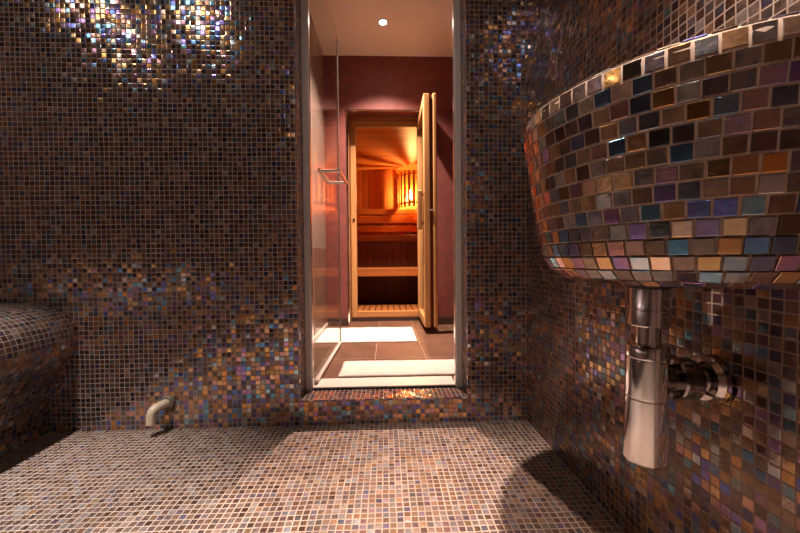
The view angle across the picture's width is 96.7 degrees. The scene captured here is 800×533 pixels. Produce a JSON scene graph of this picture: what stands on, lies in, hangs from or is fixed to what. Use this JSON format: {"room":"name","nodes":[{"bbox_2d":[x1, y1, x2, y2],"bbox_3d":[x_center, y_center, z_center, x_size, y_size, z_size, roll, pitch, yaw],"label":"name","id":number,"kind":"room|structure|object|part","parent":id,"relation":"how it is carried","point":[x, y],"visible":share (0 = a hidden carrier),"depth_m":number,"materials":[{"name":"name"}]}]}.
{"room":"spa","nodes":[
{"label":"spa","id":0,"kind":"room"},
{"bbox_2d":[0,0,526,431],"bbox_3d":[-0.838,-0.586,1.560,3.750,2.720,0.196,-1,1,-2],"label":"wall","id":1,"kind":"structure","parent":0,"point":[151,151],"depth_m":1.47,"materials":[{"name":"tile"}]},
{"bbox_2d":[146,395,175,425],"bbox_3d":[-0.973,0.581,1.441,0.063,0.093,0.093,0,1,8],"label":"pipe","id":2,"kind":"object","parent":1,"relation":"attached to","point":[167,402],"visible":1,"depth_m":1.42,"materials":[{"name":"beige"}]},
{"bbox_2d":[300,0,461,390],"bbox_3d":[-0.105,-0.521,2.022,0.734,2.162,0.847,-1,1,-2],"label":"door frame","id":3,"kind":"structure","parent":1,"relation":"in","point":[456,9],"depth_m":1.61,"materials":[{"name":"silver metal"}]},
{"bbox_3d":[-0.422,-0.514,1.611,0.027,2.152,0.048,-1,1,-2],"label":"frame rail","id":4,"kind":"part","parent":3,"relation":"part of","materials":[{"name":"silver metal"}]},
{"bbox_3d":[0.263,-0.521,1.636,0.027,2.152,0.048,-1,1,-2],"label":"frame rail","id":5,"kind":"part","parent":3,"relation":"part of","materials":[{"name":"silver metal"}]},
{"bbox_2d":[314,376,453,386],"bbox_3d":[-0.072,0.564,1.706,0.661,0.026,0.122,-1,1,-2],"label":"trim","id":6,"kind":"structure","parent":1,"relation":"attached to","point":[427,380],"depth_m":1.70,"materials":[{"name":"white stone"}]},
{"bbox_2d":[0,420,624,532],"bbox_3d":[-0.960,0.764,-0.268,3.348,0.100,3.504,-1,1,-2],"label":"floor","id":7,"kind":"structure","parent":0,"point":[503,476],"depth_m":1.12,"materials":[{"name":"tile"}]},
{"bbox_2d":[0,302,77,455],"bbox_3d":[-1.897,0.449,-0.259,1.278,0.544,3.400,-1,1,-2],"label":"bench","id":8,"kind":"object","parent":7,"relation":"on","point":[38,341],"visible":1,"depth_m":1.33,"materials":[{"name":"multicoloured tile"}]},
{"bbox_2d":[309,10,326,335],"bbox_3d":[-0.679,-0.584,2.395,0.100,2.479,1.460,-1,1,-2],"label":"wall","id":9,"kind":"structure","parent":0,"point":[316,54],"depth_m":2.80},
{"bbox_2d":[314,323,327,341],"bbox_3d":[-0.614,0.528,2.420,0.011,0.030,1.460,-1,1,-2],"label":"baseboard","id":10,"kind":"structure","parent":9,"relation":"attached to","point":[320,332],"depth_m":2.78,"materials":[{"name":"beige plastic"}]},
{"bbox_2d":[309,0,451,56],"bbox_3d":[0.125,-1.882,2.468,1.735,0.100,1.600,-1,1,-2],"label":"ceiling","id":11,"kind":"structure","parent":0,"point":[417,28],"depth_m":2.73,"materials":[{"name":"beige paint"}]},
{"bbox_2d":[377,18,387,25],"bbox_3d":[-0.128,-1.831,2.670,0.084,0.006,0.084,-1,1,-2],"label":"recessed light","id":12,"kind":"object","parent":11,"relation":"in","point":[382,21],"visible":1,"depth_m":2.67,"materials":[{"name":"white glass"}]},
{"bbox_2d":[314,320,453,383],"bbox_3d":[0.143,0.589,2.595,1.735,0.112,1.750,-1,1,-2],"label":"floor","id":13,"kind":"structure","parent":0,"point":[433,343],"depth_m":2.34,"materials":[{"name":"brown tile"}]},
{"bbox_2d":[314,327,416,342],"bbox_3d":[-0.249,0.525,2.767,0.730,0.013,0.519,-1,1,-2],"label":"bath mat","id":14,"kind":"object","parent":13,"relation":"on","point":[365,334],"visible":0.99,"depth_m":2.69,"materials":[{"name":"white fabric"}]},
{"bbox_2d":[338,359,453,377],"bbox_3d":[0.061,0.540,1.913,0.752,0.013,0.260,-1,1,-2],"label":"bath mat","id":15,"kind":"object","parent":13,"relation":"on","point":[384,368],"visible":0.85,"depth_m":1.88,"materials":[{"name":"white fabric"}]},
{"bbox_2d":[356,129,416,169],"bbox_3d":[-0.407,-1.411,4.260,1.525,0.060,1.800,-1,1,-2],"label":"ceiling","id":16,"kind":"structure","parent":0,"point":[376,149],"depth_m":4.21,"materials":[{"name":"brown wood"}]},
{"bbox_2d":[356,170,416,234],"bbox_3d":[-0.433,-0.453,5.204,1.525,2.095,0.050,-1,1,-2],"label":"wall","id":17,"kind":"structure","parent":0,"point":[376,189],"depth_m":5.17,"materials":[{"name":"brown wood"}]},
{"bbox_2d":[357,209,416,233],"bbox_3d":[-0.432,-0.650,5.142,1.419,0.352,0.063,-1,1,-2],"label":"backrest","id":18,"kind":"object","parent":17,"relation":"attached to","point":[384,219],"visible":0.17,"depth_m":5.12,"materials":[{"name":"brown wood"}]},
{"bbox_2d":[397,170,416,208],"bbox_3d":[0.115,-1.084,5.014,0.420,0.495,0.152,0,1,29],"label":"lamp","id":19,"kind":"object","parent":17,"relation":"attached to","point":[399,176],"visible":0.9,"depth_m":4.96,"materials":[{"name":"brown wood"}]},
{"bbox_2d":[357,301,417,317],"bbox_3d":[-0.390,0.523,4.295,1.425,0.140,1.810,-1,1,-2],"label":"floor","id":20,"kind":"structure","parent":0,"point":[410,303],"depth_m":4.33,"materials":[{"name":"brown wood"}]},
{"bbox_2d":[357,242,417,301],"bbox_3d":[-0.403,0.071,4.521,1.419,0.755,0.030,-1,1,-2],"label":"wall","id":21,"kind":"structure","parent":20,"relation":"on","point":[369,254],"depth_m":4.51,"materials":[{"name":"brown wood"}]},
{"bbox_2d":[357,267,417,276],"bbox_3d":[-0.391,0.219,4.228,1.419,0.412,0.509,-1,1,-2],"label":"bench","id":22,"kind":"object","parent":20,"relation":"on","point":[361,271],"visible":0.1,"depth_m":3.98,"materials":[{"name":"brown wood"}]},
{"bbox_2d":[357,235,417,241],"bbox_3d":[-0.415,0.003,4.849,1.419,0.818,0.619,-1,1,-2],"label":"bench","id":23,"kind":"object","parent":20,"relation":"on","point":[360,238],"visible":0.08,"depth_m":4.54,"materials":[{"name":"brown wood"}]},
{"bbox_2d":[358,304,417,310],"bbox_3d":[-0.217,0.450,3.720,1.070,0.031,0.510,-1,1,-2],"label":"duckboard","id":24,"kind":"object","parent":20,"relation":"on","point":[361,307],"visible":0.35,"depth_m":3.75,"materials":[{"name":"brown wood"}]},
{"bbox_2d":[324,55,453,322],"bbox_3d":[-0.123,-0.606,3.216,2.200,2.479,0.140,-1,1,-2],"label":"wall","id":25,"kind":"structure","parent":0,"point":[364,82],"depth_m":3.13,"materials":[{"name":"paint"}]},
{"bbox_2d":[328,318,347,325],"bbox_3d":[-0.548,0.493,3.147,0.175,0.068,0.011,-1,1,-2],"label":"baseboard","id":26,"kind":"structure","parent":25,"relation":"attached to","point":[331,321],"depth_m":3.14,"materials":[{"name":"brown tile"}]},
{"bbox_2d":[438,317,453,324],"bbox_3d":[0.563,0.482,3.188,0.651,0.068,0.011,-1,1,-2],"label":"baseboard","id":27,"kind":"structure","parent":25,"relation":"attached to","point":[441,320],"depth_m":3.18,"materials":[{"name":"brown tile"}]},
{"bbox_2d":[526,0,799,532],"bbox_3d":[0.651,-0.462,-0.184,0.100,2.320,3.404,-1,1,-2],"label":"wall","id":28,"kind":"structure","parent":0,"point":[733,466],"depth_m":0.77,"materials":[{"name":"tile"}]},
{"bbox_2d":[524,11,799,289],"bbox_3d":[0.407,-0.121,0.621,0.350,0.295,0.556,-1,1,-2],"label":"basin","id":29,"kind":"object","parent":28,"relation":"attached to","point":[677,164],"visible":1,"depth_m":0.43,"materials":[{"name":"tile"}]},
{"bbox_2d":[622,283,732,469],"bbox_3d":[0.490,0.192,0.653,0.164,0.329,0.086,1,1,-2],"label":"trap","id":30,"kind":"object","parent":29,"relation":"attached to","point":[652,376],"visible":0.98,"depth_m":0.63,"materials":[{"name":"silver metal"}]},
{"bbox_2d":[622,340,670,469],"bbox_3d":[0.450,0.248,0.652,0.074,0.215,0.068,-1,1,-2],"label":"bottle","id":31,"kind":"object","parent":30,"relation":"on","point":[647,389],"depth_m":0.63,"materials":[{"name":"silver metal"}]},
{"bbox_2d":[624,283,677,287],"bbox_3d":[0.455,0.032,0.648,0.086,0.010,0.086,1,1,-2],"label":"sink drain","id":32,"kind":"object","parent":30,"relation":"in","point":[630,286],"depth_m":0.62,"materials":[{"name":"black metal"}]},
{"bbox_3d":[-0.366,-0.416,3.406,1.625,2.095,0.030,-1,1,-2],"label":"wall","id":33,"kind":"structure","parent":0,"visible":0},
{"bbox_2d":[346,109,423,325],"bbox_3d":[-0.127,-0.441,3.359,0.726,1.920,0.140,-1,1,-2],"label":"trim","id":34,"kind":"structure","parent":33,"relation":"attached to","point":[350,118],"depth_m":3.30,"materials":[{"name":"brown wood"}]},
{"bbox_2d":[350,93,437,326],"bbox_3d":[-0.089,-0.420,3.085,0.732,1.888,0.692,-1,1,-2],"label":"door","id":35,"kind":"structure","parent":33,"relation":"in","point":[427,118],"depth_m":2.79,"materials":[{"name":"brown wood"}]},
{"bbox_3d":[-0.438,-0.441,3.390,0.051,1.853,0.055,-1,1,-2],"label":"post","id":36,"kind":"part","parent":35,"relation":"part of","materials":[{"name":"brown wood"}]},
{"bbox_3d":[0.152,-0.442,2.777,0.036,0.305,0.048,-1,1,-2],"label":"handle","id":37,"kind":"part","parent":35,"relation":"part of","materials":[{"name":"brown wood"}]},
{"bbox_3d":[0.191,-1.303,3.048,0.046,0.070,0.506,-1,1,-2],"label":"rail","id":38,"kind":"part","parent":35,"relation":"part of","materials":[{"name":"brown wood"}]},
{"bbox_3d":[0.206,0.434,3.084,0.046,0.070,0.506,-1,1,-2],"label":"rail","id":39,"kind":"part","parent":35,"relation":"part of","materials":[{"name":"brown wood"}]}
]}

